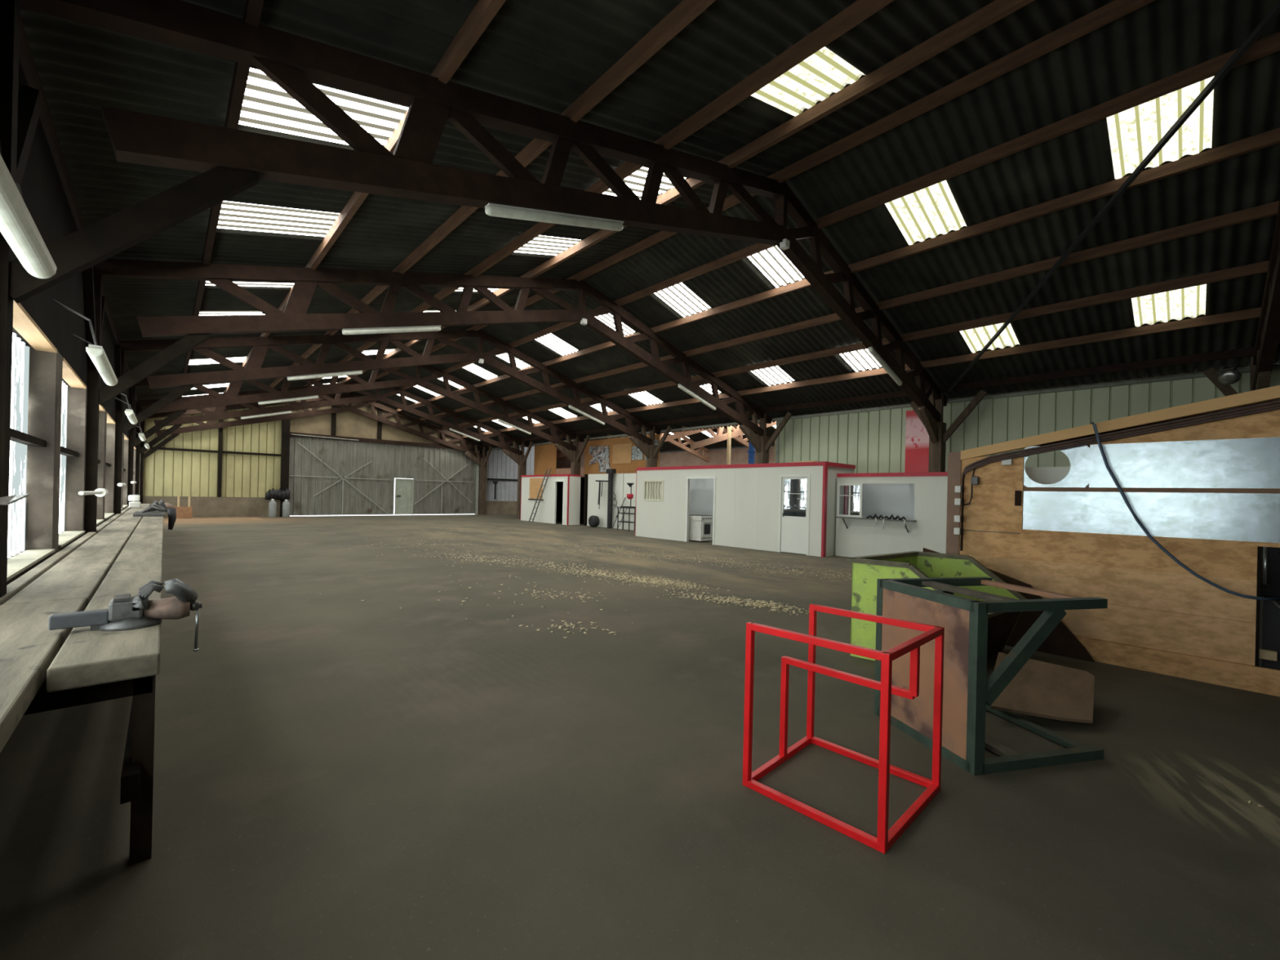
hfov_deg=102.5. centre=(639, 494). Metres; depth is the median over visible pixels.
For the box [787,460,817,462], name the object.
pile
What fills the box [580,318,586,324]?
junction box
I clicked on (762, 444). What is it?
column
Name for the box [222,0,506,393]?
purlin
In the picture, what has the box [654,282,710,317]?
window
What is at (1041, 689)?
board
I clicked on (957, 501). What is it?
box
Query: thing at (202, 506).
wall
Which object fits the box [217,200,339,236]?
window
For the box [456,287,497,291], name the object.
window
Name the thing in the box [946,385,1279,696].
wall
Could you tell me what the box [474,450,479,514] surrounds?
trim
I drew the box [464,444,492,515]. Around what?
column
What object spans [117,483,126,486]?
pipe stub
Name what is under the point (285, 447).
trim
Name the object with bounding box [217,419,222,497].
trim
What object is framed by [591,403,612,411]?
window
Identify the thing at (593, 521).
drum
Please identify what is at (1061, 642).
sheet
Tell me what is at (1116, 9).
purlin
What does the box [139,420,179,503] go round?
wall post
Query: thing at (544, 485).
ladder
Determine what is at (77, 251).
wall post
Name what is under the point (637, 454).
mural
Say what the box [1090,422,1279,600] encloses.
air hose
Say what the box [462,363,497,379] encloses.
window
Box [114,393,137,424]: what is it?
lamp
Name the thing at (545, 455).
panel
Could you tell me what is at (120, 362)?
wall post
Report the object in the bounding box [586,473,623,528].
panel
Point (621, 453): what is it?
panel
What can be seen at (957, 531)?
box
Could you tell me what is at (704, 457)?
roof truss
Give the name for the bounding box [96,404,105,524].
window
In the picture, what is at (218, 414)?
roof truss
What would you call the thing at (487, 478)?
trim
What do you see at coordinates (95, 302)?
wall post
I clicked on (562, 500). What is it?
cabin
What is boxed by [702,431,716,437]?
window
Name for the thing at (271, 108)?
window
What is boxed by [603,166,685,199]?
window
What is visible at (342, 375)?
window
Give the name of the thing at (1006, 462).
junction box
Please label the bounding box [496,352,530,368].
window
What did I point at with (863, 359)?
window
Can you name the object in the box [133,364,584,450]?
roof truss
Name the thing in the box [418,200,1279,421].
purlin
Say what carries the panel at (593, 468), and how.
on the floor
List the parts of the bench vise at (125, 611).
handle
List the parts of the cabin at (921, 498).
glass, panel, roof trim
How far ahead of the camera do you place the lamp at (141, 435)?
13.18 m
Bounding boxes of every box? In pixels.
[478,358,484,364]
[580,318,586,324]
[779,238,789,250]
[953,527,960,534]
[954,497,961,505]
[954,515,960,522]
[955,485,961,493]
[970,476,979,484]
[1001,458,1012,465]
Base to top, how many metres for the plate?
0.160 m
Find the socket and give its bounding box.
[94,488,108,497]
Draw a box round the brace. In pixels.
[948,0,1279,391]
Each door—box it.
[288,435,395,515]
[394,444,475,514]
[394,478,413,515]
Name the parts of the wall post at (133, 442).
post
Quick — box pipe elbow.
[78,488,108,497]
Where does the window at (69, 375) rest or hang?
in the wall at (46, 368)
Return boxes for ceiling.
[20,0,1279,449]
[659,422,776,453]
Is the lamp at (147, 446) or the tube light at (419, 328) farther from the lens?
the lamp at (147, 446)
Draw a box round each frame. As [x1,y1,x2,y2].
[742,604,944,853]
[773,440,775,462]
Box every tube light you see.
[240,410,291,419]
[257,395,318,404]
[287,370,362,380]
[342,325,441,334]
[449,427,479,441]
[484,203,623,231]
[497,418,531,434]
[568,404,604,424]
[678,383,715,410]
[867,346,902,385]
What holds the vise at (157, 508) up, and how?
on the workbench
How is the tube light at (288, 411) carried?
attached to the roof truss at (218, 414)
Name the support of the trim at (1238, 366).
attached to the wall at (873, 441)
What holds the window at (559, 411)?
attached to the ceiling at (544, 55)
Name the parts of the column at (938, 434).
post, head post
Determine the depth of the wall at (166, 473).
24.28 m
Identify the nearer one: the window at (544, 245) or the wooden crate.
the window at (544, 245)
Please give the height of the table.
0.945 m
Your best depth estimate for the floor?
2.63 m
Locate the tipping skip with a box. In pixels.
[847,551,1026,660]
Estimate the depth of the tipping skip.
4.91 m
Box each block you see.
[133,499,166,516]
[1258,648,1276,661]
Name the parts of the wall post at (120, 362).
post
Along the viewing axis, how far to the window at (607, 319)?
13.84 m
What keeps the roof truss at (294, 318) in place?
on the column at (762, 444)
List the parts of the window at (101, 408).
sill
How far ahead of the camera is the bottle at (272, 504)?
24.01 m
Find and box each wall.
[6,57,141,585]
[142,391,624,501]
[142,496,279,517]
[485,501,516,514]
[556,438,774,468]
[778,364,1279,531]
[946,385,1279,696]
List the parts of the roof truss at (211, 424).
web post, web post, web post, web post, web post, web post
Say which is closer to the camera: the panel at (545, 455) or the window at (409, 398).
the window at (409, 398)
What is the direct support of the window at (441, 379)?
attached to the ceiling at (544, 55)
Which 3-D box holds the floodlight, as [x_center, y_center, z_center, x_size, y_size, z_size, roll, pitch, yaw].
[10.808,-2.210,9.430,0.282,0.398,0.272,1,0,-43]
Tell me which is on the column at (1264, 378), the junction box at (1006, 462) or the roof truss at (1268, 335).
the roof truss at (1268, 335)
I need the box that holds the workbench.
[0,503,163,866]
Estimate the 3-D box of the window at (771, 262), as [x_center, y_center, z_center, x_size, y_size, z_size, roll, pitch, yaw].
[2.727,-4.523,10.084,1.202,0.387,0.875,1,0,-43]
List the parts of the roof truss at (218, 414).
web post, web post, web post, web post, web post, web post, web post, web post, web post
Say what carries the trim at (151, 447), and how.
attached to the wall at (166, 473)
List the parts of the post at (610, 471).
post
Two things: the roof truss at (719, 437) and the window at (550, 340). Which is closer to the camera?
the window at (550, 340)
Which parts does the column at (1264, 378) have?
head post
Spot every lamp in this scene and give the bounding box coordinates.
[0,154,57,278]
[50,298,117,386]
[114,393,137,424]
[126,417,146,440]
[135,431,149,448]
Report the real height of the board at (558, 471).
2.750 m
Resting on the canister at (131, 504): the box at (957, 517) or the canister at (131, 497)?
the canister at (131, 497)
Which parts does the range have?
control panel, oven door, oven glass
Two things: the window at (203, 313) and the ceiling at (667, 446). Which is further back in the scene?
the ceiling at (667, 446)
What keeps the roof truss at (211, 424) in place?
on the column at (482, 462)
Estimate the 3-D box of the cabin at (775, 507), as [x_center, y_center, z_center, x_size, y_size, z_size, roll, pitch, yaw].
[2.899,0.345,16.341,1.730,2.445,7.170,1,0,-43]
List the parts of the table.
frame, frame, plate, frame, leg, frame, leg, leg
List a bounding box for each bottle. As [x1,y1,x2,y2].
[268,498,276,517]
[282,499,289,517]
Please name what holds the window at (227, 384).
attached to the ceiling at (544, 55)
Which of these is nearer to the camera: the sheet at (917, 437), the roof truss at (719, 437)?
the sheet at (917, 437)
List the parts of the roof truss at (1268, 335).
web post, web post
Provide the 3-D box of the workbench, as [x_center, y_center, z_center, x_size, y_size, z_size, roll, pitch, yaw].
[-7.584,0.898,7.650,0.700,0.853,22.700,1,0,-43]
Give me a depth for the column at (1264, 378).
9.34 m
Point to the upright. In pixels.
(751, 451)
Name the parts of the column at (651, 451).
post, head post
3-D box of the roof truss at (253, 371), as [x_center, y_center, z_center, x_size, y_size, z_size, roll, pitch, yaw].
[-4.937,-3.550,15.797,15.753,2.958,0.160,1,0,-43]
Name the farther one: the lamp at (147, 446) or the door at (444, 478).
the door at (444, 478)
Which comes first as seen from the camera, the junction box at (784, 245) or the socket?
the socket
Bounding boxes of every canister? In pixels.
[128,494,140,501]
[128,501,141,507]
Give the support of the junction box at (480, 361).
attached to the roof truss at (253, 371)
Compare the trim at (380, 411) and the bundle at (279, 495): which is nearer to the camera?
the bundle at (279, 495)
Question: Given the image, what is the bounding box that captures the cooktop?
[690,514,711,515]
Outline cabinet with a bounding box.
[1257,546,1279,670]
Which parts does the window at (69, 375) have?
rail, sill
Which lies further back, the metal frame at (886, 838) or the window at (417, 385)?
the window at (417, 385)
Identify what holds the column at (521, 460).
on the floor
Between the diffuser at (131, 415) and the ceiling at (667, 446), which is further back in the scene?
the ceiling at (667, 446)
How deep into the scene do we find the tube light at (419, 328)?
9.09 m
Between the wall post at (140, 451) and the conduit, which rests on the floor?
the wall post at (140, 451)
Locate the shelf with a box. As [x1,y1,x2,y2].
[835,516,915,521]
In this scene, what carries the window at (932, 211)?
attached to the ceiling at (544, 55)
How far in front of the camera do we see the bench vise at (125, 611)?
2.31 m
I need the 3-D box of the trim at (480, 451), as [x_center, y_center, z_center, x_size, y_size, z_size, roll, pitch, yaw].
[-9.876,-1.830,32.100,0.530,6.200,0.220,1,0,-43]
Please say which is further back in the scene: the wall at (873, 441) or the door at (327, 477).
the door at (327, 477)
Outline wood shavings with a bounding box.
[320,537,1264,807]
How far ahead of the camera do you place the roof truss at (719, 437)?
21.86 m
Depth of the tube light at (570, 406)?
18.56 m
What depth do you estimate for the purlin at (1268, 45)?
6.80 m
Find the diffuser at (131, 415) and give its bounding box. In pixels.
[124,410,137,424]
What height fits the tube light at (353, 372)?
0.536 m
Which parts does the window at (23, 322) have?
rail, sill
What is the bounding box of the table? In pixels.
[874,577,1107,775]
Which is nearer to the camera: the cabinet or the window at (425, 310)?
the cabinet
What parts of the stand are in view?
leg, leg, rail, leg, leg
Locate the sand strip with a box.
[175,516,263,521]
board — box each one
[555,467,584,476]
[991,652,1094,723]
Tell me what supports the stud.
on the floor
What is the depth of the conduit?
4.80 m
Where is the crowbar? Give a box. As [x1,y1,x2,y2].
[612,497,626,528]
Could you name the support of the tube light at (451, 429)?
attached to the roof truss at (218, 414)
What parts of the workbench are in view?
long rail, leg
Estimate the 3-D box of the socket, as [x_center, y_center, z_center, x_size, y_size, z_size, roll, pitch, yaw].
[-6.932,-0.021,6.612,0.110,0.107,0.121,1,0,-36]
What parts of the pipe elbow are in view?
arm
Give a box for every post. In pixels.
[0,0,260,597]
[83,266,210,534]
[113,344,194,515]
[127,386,186,506]
[134,404,182,502]
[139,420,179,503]
[595,468,617,528]
[726,425,731,464]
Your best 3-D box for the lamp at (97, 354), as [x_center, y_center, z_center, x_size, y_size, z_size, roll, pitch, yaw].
[-5.306,-1.416,4.939,0.328,0.470,1.800,1,0,-43]
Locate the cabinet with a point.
(1269, 615)
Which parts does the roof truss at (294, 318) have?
web post, web post, web post, web post, web post, web post, web post, web post, web post, web post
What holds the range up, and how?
on the floor
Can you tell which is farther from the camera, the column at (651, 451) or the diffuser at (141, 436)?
the column at (651, 451)
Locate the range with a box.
[688,514,712,541]
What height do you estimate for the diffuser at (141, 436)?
0.078 m
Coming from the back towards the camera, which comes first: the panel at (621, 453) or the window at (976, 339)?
the panel at (621, 453)
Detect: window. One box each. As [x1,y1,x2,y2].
[6,299,57,581]
[58,357,86,546]
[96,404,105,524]
[104,412,115,519]
[122,433,128,508]
[188,356,246,364]
[191,382,229,389]
[199,311,263,315]
[204,280,293,287]
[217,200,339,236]
[239,67,408,146]
[322,375,346,378]
[362,348,395,355]
[397,393,417,402]
[413,384,439,395]
[423,310,456,311]
[438,377,463,388]
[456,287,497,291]
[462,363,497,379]
[493,419,511,427]
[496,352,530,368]
[514,235,580,255]
[523,416,537,423]
[535,333,577,355]
[549,407,577,417]
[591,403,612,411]
[595,313,635,336]
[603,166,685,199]
[629,391,662,405]
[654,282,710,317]
[698,383,720,394]
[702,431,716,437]
[747,245,804,287]
[751,46,865,115]
[751,365,793,386]
[840,348,881,372]
[884,180,966,244]
[960,322,1019,352]
[1106,75,1214,179]
[1131,284,1206,326]
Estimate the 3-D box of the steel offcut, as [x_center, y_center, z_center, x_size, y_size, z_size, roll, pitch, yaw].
[-3.308,0.027,2.694,0.062,0.052,0.558,1,0,-36]
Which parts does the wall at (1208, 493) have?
corner post, rail, rail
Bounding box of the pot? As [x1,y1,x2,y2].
[626,493,633,499]
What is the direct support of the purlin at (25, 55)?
on the roof truss at (1268, 335)
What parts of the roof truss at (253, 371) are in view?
web post, web post, web post, web post, web post, web post, web post, web post, web post, web post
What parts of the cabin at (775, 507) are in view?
corner trim, obscured pane, door frame, panel, roof trim, door frame, door, glazing frame, glass, corner trim, panel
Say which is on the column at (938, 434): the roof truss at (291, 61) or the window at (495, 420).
the roof truss at (291, 61)
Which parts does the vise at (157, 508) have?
iron plate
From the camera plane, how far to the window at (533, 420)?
24.55 m
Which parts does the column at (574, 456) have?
post, head post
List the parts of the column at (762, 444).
post, head post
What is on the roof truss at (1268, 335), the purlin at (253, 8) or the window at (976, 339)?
the purlin at (253, 8)
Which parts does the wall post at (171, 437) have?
post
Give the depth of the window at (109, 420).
9.77 m
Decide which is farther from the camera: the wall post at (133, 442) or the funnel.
the funnel
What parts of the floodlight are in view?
arm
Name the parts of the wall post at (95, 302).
post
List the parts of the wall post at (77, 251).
post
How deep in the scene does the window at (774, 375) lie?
14.66 m
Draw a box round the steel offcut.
[0,493,29,505]
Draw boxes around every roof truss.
[18,0,946,422]
[93,258,772,435]
[115,329,661,444]
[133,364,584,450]
[136,379,529,455]
[146,393,489,457]
[548,431,709,462]
[607,425,769,459]
[681,421,776,449]
[1252,200,1279,391]
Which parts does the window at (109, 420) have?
sill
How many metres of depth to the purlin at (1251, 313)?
10.88 m
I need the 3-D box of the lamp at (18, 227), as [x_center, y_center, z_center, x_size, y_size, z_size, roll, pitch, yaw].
[-2.319,-1.247,1.710,0.328,0.470,1.800,1,0,-43]
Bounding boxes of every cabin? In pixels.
[520,474,587,524]
[635,461,855,556]
[835,471,964,557]
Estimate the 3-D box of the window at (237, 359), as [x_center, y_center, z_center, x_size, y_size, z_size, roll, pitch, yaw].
[-11.868,-3.776,14.476,1.261,0.376,0.875,1,0,-43]
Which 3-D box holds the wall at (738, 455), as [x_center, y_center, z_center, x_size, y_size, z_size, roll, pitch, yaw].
[4.305,-1.601,29.096,15.000,6.400,23.700,1,0,-43]
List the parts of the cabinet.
glass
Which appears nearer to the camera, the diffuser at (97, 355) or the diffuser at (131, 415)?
the diffuser at (97, 355)
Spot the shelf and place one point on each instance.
(855, 518)
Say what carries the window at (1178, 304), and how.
attached to the ceiling at (544, 55)
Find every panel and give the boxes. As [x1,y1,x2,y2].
[533,443,556,475]
[584,434,659,477]
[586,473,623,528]
[612,443,631,463]
[622,473,636,530]
[975,466,1088,533]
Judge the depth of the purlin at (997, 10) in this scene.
5.92 m
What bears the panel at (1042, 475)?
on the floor
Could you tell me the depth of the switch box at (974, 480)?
5.66 m
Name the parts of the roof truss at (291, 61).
web post, web post, web post, web post, web post, web post, web post, web post, web post, web post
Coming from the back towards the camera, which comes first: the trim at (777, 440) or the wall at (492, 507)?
the wall at (492, 507)
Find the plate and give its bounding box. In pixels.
[1014,490,1021,506]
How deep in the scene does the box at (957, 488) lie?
5.75 m
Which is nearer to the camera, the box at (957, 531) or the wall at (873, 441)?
the box at (957, 531)
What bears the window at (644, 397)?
attached to the ceiling at (544, 55)
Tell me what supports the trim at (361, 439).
attached to the wall at (166, 473)
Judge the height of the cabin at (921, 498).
2.165 m
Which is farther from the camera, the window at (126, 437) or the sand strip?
the sand strip
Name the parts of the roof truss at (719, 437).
web post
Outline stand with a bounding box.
[617,483,635,531]
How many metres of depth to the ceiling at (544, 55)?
6.97 m
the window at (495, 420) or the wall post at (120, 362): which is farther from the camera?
the window at (495, 420)
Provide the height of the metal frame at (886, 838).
0.845 m
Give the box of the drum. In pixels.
[588,515,599,527]
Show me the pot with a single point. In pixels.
(629, 496)
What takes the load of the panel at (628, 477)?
on the floor
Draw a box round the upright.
[746,440,755,463]
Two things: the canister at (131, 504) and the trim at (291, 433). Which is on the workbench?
the canister at (131, 504)
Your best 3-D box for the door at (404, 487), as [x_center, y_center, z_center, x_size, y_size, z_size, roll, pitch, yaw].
[-13.231,0.143,28.866,0.980,2.020,0.130,1,0,-43]
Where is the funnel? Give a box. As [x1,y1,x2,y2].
[492,479,498,499]
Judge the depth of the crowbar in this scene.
21.65 m
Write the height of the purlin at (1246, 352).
0.150 m
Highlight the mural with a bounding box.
[588,445,610,471]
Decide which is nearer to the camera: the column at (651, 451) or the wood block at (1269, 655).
the wood block at (1269, 655)
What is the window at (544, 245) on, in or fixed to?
attached to the ceiling at (544, 55)
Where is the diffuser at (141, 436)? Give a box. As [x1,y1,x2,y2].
[137,433,146,440]
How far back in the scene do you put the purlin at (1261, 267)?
9.94 m
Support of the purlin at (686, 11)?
attached to the ceiling at (544, 55)
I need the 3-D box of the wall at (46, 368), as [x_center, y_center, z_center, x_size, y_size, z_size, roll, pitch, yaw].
[-9.030,-0.840,8.523,0.206,4.260,35.800,1,0,-43]
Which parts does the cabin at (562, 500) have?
corner trim, panel, roof trim, door frame, corner trim, panel, panel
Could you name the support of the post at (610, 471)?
on the floor
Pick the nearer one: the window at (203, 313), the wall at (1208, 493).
the wall at (1208, 493)
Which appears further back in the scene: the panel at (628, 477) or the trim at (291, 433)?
the trim at (291, 433)
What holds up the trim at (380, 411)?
attached to the wall at (166, 473)
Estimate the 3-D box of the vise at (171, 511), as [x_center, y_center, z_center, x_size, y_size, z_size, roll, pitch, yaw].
[-10.751,0.500,11.674,0.324,0.619,0.280,1,0,-43]
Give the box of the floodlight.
[1217,363,1240,384]
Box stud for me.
[583,474,587,525]
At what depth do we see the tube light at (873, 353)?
10.81 m
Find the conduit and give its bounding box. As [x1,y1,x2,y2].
[960,400,1279,551]
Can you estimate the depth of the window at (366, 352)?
17.23 m
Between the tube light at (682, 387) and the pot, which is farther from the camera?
the pot
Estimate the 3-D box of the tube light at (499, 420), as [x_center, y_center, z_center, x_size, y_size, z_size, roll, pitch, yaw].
[-5.474,-2.942,22.468,1.618,0.528,0.090,1,0,-43]
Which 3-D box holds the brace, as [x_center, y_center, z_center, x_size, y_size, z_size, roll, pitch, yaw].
[6.748,-3.570,8.589,0.050,2.024,8.350,1,0,12]
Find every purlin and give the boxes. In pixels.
[18,17,142,411]
[179,0,263,397]
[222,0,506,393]
[253,0,715,403]
[304,0,894,386]
[318,0,1034,396]
[344,0,1155,394]
[371,31,1279,402]
[395,127,1279,412]
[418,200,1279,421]
[440,260,1269,429]
[461,306,1261,437]
[481,343,1279,445]
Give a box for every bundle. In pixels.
[265,488,290,500]
[866,513,906,529]
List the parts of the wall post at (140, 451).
post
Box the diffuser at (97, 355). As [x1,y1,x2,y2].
[85,346,117,386]
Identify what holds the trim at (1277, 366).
attached to the wall at (873, 441)
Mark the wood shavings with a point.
(754, 604)
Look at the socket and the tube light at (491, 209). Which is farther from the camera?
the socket
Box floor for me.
[0,514,1279,959]
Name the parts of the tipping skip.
plate, plate, plate, plate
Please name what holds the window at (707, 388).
attached to the ceiling at (544, 55)
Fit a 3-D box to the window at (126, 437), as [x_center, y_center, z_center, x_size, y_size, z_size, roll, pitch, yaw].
[-13.521,-0.589,13.386,0.218,1.846,2.030,1,0,-43]
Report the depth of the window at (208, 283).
9.00 m
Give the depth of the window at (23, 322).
4.27 m
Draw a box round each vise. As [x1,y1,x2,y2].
[48,578,202,651]
[164,502,176,529]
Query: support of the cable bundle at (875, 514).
on the cabin at (921, 498)
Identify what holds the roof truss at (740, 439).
on the wall at (738, 455)
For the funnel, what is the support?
hanging from the wall at (166, 473)
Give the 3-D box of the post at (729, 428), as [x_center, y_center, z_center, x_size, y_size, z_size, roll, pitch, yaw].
[3.843,-0.761,22.363,0.120,4.700,0.120,1,0,-43]
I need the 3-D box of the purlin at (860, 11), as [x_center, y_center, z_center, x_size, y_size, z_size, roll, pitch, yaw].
[-5.073,-4.390,12.055,0.070,0.150,35.720,1,0,-43]
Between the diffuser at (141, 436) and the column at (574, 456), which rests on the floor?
the column at (574, 456)
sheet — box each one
[904,410,928,472]
[922,547,1095,662]
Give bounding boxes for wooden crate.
[173,496,192,518]
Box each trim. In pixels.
[149,446,281,456]
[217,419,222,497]
[280,413,290,516]
[289,431,481,450]
[290,433,359,440]
[330,405,336,435]
[377,408,382,439]
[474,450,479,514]
[478,441,487,505]
[487,478,517,480]
[491,364,1279,449]
[492,362,1279,448]
[775,420,779,462]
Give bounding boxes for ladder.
[528,468,551,522]
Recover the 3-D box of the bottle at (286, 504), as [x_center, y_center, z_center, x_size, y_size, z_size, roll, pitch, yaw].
[-16.856,0.684,24.480,0.300,0.850,0.300,1,0,-43]
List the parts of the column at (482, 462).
post, head post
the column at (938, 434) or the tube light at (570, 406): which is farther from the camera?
the tube light at (570, 406)
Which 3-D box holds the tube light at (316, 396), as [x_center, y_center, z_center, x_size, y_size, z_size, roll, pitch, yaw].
[-11.514,-3.100,16.873,1.648,0.536,0.090,1,0,-43]
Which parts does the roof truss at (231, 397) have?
web post, web post, web post, web post, web post, web post, web post, web post, web post, web post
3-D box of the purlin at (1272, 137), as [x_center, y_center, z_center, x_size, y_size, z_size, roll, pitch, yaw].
[-1.426,-4.341,15.432,0.070,0.150,35.720,1,0,-43]
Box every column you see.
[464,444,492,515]
[501,440,533,518]
[554,434,590,475]
[628,425,671,466]
[738,411,792,463]
[909,389,987,471]
[1203,350,1271,407]
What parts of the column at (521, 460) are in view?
post, head post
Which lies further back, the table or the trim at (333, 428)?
the trim at (333, 428)
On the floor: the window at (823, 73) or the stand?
the stand
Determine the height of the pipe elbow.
0.107 m
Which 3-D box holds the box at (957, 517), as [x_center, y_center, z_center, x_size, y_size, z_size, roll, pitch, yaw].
[3.578,0.276,5.778,0.090,0.075,0.060,1,0,-43]
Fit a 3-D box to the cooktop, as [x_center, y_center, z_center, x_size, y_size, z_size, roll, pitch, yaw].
[1.976,0.696,16.850,0.540,0.020,0.540,1,0,-43]
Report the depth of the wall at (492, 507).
32.94 m
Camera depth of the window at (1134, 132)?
6.25 m

